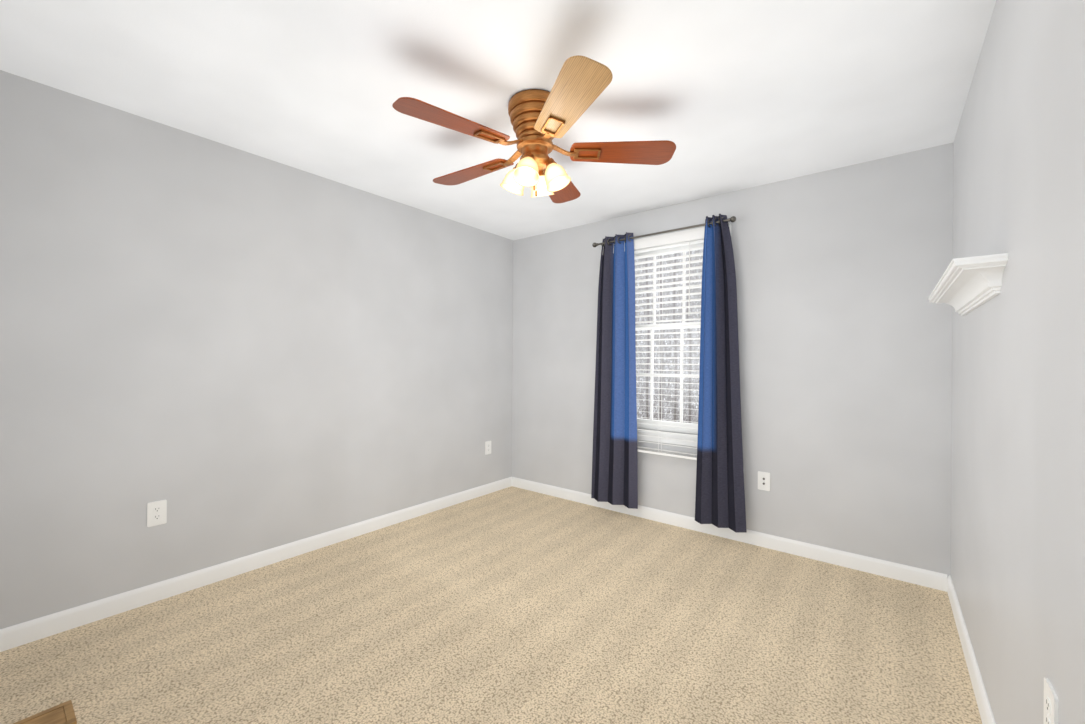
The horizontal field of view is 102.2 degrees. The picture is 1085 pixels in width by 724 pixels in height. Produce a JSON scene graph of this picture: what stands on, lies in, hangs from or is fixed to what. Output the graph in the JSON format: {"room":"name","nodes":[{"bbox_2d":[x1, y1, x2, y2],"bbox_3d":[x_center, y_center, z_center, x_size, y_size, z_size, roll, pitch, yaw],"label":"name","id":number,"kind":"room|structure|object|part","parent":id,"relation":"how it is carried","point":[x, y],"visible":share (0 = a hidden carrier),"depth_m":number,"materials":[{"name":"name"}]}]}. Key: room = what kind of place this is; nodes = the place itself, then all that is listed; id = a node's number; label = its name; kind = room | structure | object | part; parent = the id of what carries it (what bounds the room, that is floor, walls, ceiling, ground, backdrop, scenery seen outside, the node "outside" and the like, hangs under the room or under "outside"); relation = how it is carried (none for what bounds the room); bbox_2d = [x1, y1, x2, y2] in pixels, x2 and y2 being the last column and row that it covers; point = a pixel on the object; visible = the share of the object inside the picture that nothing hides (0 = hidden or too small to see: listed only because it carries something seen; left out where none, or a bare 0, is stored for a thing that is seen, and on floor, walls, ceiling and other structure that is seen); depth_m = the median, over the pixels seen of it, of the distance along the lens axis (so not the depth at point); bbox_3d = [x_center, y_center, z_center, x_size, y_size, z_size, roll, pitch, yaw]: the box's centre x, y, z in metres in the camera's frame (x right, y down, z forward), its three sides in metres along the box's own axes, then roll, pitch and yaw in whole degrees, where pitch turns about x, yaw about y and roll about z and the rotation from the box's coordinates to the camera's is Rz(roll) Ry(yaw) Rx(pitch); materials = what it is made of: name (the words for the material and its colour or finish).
{"room":"empty bedroom","nodes":[
{"label":"empty bedroom","id":0,"kind":"room"},
{"bbox_2d":[0,70,512,628],"bbox_3d":[-1.471,0.002,2.980,0.140,2.440,3.900,0,0,38],"label":"wall","id":1,"kind":"structure","parent":0,"point":[228,352],"depth_m":2.40,"materials":[{"name":"grey paint"}]},
{"bbox_2d":[147,500,166,526],"bbox_3d":[-1.968,0.772,2.236,0.008,0.122,0.076,0,0,38],"label":"electrical outlet","id":2,"kind":"object","parent":1,"relation":"attached to","point":[156,512],"visible":1,"depth_m":2.23,"materials":[{"name":"white plastic"}]},
{"bbox_2d":[0,477,511,651],"bbox_3d":[-1.419,1.177,2.932,0.014,0.090,3.620,0,0,38],"label":"baseboard","id":3,"kind":"structure","parent":1,"relation":"attached to","point":[17,635],"depth_m":2.39,"materials":[{"name":"white wood"}]},
{"bbox_2d":[485,441,490,454],"bbox_3d":[-0.506,0.801,4.095,0.008,0.122,0.076,0,0,38],"label":"electrical outlet","id":4,"kind":"object","parent":1,"relation":"attached to","point":[487,447],"visible":1,"depth_m":4.08,"materials":[{"name":"white plastic"}]},
{"bbox_2d":[0,486,981,723],"bbox_3d":[-0.164,1.281,1.945,3.487,0.100,3.900,0,0,38],"label":"floor","id":5,"kind":"structure","parent":0,"point":[512,605],"depth_m":1.94,"materials":[{"name":"beige carpet"}]},
{"bbox_2d":[13,700,76,723],"bbox_3d":[-1.736,1.213,1.383,0.150,0.012,0.352,0,0,38],"label":"floor vent","id":6,"kind":"object","parent":5,"relation":"in","point":[63,713],"visible":0.98,"depth_m":1.49,"materials":[{"name":"brown wood"}]},
{"bbox_2d":[0,0,995,239],"bbox_3d":[-0.147,-1.259,1.946,3.487,0.100,3.900,0,0,38],"label":"ceiling","id":7,"kind":"structure","parent":0,"point":[726,96],"depth_m":1.88,"materials":[{"name":"white paint"}]},
{"bbox_2d":[392,55,675,202],"bbox_3d":[-0.072,-0.992,2.080,1.228,0.433,1.267,0,0,38],"label":"ceiling fan","id":8,"kind":"object","parent":7,"relation":"hanging from","point":[540,119],"visible":1,"depth_m":1.97,"materials":[{"name":"brown wood"}]},
{"label":"blade","id":9,"kind":"part","parent":8,"relation":"part of","materials":[{"name":"brown wood"}]},
{"bbox_3d":[-0.369,-0.992,2.297,0.492,0.006,0.176,0,10,35],"label":"blade","id":10,"kind":"part","parent":8,"relation":"part of","materials":[{"name":"brown wood"}]},
{"bbox_3d":[0.087,-0.989,2.451,0.176,0.006,0.492,-10,-3,17],"label":"blade","id":11,"kind":"part","parent":8,"relation":"part of","materials":[{"name":"brown wood"}]},
{"label":"blade","id":12,"kind":"part","parent":8,"relation":"part of","materials":[{"name":"beige wood"}]},
{"bbox_3d":[0.374,-0.987,2.065,0.492,0.006,0.176,0,-10,-1],"label":"blade","id":13,"kind":"part","parent":8,"relation":"part of","materials":[{"name":"brown wood"}]},
{"bbox_2d":[512,143,952,576],"bbox_3d":[1.006,0.019,3.424,3.207,2.440,0.140,0,0,38],"label":"wall","id":14,"kind":"structure","parent":0,"point":[845,342],"depth_m":2.77,"materials":[{"name":"grey paint"}]},
{"bbox_2d":[592,216,735,246],"bbox_3d":[0.893,-0.957,3.342,1.130,0.065,0.138,0,0,38],"label":"curtain rod","id":15,"kind":"object","parent":14,"relation":"attached to","point":[731,219],"visible":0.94,"depth_m":3.24,"materials":[{"name":"grey metal"}]},
{"bbox_2d":[591,232,637,508],"bbox_3d":[0.572,0.063,3.525,0.421,2.157,0.072,0,0,38],"label":"curtain","id":16,"kind":"object","parent":15,"relation":"hanging from","point":[614,469],"visible":1,"depth_m":3.49,"materials":[{"name":"blue fabric"}]},
{"bbox_2d":[604,235,631,245],"bbox_3d":[0.603,-0.972,3.508,0.256,0.057,0.053,0,0,38],"label":"grommet","id":17,"kind":"object","parent":16,"relation":"attached to","point":[617,240],"visible":0.75,"depth_m":3.49,"materials":[{"name":"grey metal"}]},
{"bbox_2d":[695,214,746,532],"bbox_3d":[1.222,0.062,3.015,0.346,2.147,0.072,0,0,38],"label":"curtain","id":18,"kind":"object","parent":15,"relation":"hanging from","point":[720,497],"visible":1,"depth_m":3.01,"materials":[{"name":"blue fabric"}]},
{"bbox_2d":[708,217,722,227],"bbox_3d":[1.195,-0.968,3.042,0.126,0.057,0.056,0,0,38],"label":"grommet","id":19,"kind":"object","parent":18,"relation":"attached to","point":[712,222],"visible":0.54,"depth_m":3.03,"materials":[{"name":"grey metal"}]},
{"bbox_2d":[603,222,730,459],"bbox_3d":[0.946,-0.128,3.401,1.002,1.664,0.221,0,0,38],"label":"window unit","id":20,"kind":"structure","parent":14,"relation":"in","point":[685,241],"depth_m":3.35,"materials":[{"name":"white plastic"}]},
{"bbox_2d":[512,477,946,591],"bbox_3d":[0.950,1.194,3.363,3.179,0.090,0.014,0,0,38],"label":"baseboard","id":21,"kind":"structure","parent":14,"relation":"attached to","point":[913,575],"depth_m":2.89,"materials":[{"name":"white wood"}]},
{"bbox_2d":[758,471,769,490],"bbox_3d":[1.487,0.801,2.943,0.076,0.122,0.016,0,0,38],"label":"outlet back jackplate","id":22,"kind":"object","parent":14,"relation":"attached to","point":[763,480],"visible":1,"depth_m":2.94,"materials":[{"name":"white"}]},
{"bbox_2d":[951,0,1084,723],"bbox_3d":[1.160,0.019,0.912,0.140,2.440,3.900,0,0,38],"label":"wall","id":23,"kind":"structure","parent":0,"point":[1018,478],"depth_m":1.13,"materials":[{"name":"grey paint"}]},
{"bbox_2d":[928,253,1007,315],"bbox_3d":[1.635,-0.266,1.723,0.119,0.104,1.018,0,0,38],"label":"ledge","id":24,"kind":"object","parent":23,"relation":"attached to","point":[965,286],"visible":1,"depth_m":1.47,"materials":[{"name":"white wood"}]},
{"bbox_2d":[947,575,995,723],"bbox_3d":[1.091,1.194,0.959,0.014,0.090,3.620,0,0,38],"label":"baseboard","id":25,"kind":"structure","parent":23,"relation":"attached to","point":[984,708],"depth_m":1.74,"materials":[{"name":"white wood"}]},
{"bbox_2d":[1043,677,1057,723],"bbox_3d":[1.073,0.747,0.926,0.008,0.122,0.076,0,0,38],"label":"electrical outlet","id":26,"kind":"object","parent":23,"relation":"attached to","point":[1050,706],"visible":1,"depth_m":0.92,"materials":[{"name":"white plastic"}]},
{"label":"outside","id":27,"kind":"structure","parent":0,"visible":0},
{"bbox_2d":[635,249,702,423],"bbox_3d":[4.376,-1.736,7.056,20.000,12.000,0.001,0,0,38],"label":"trees","id":28,"kind":"object","parent":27,"point":[645,408],"depth_m":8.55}
]}

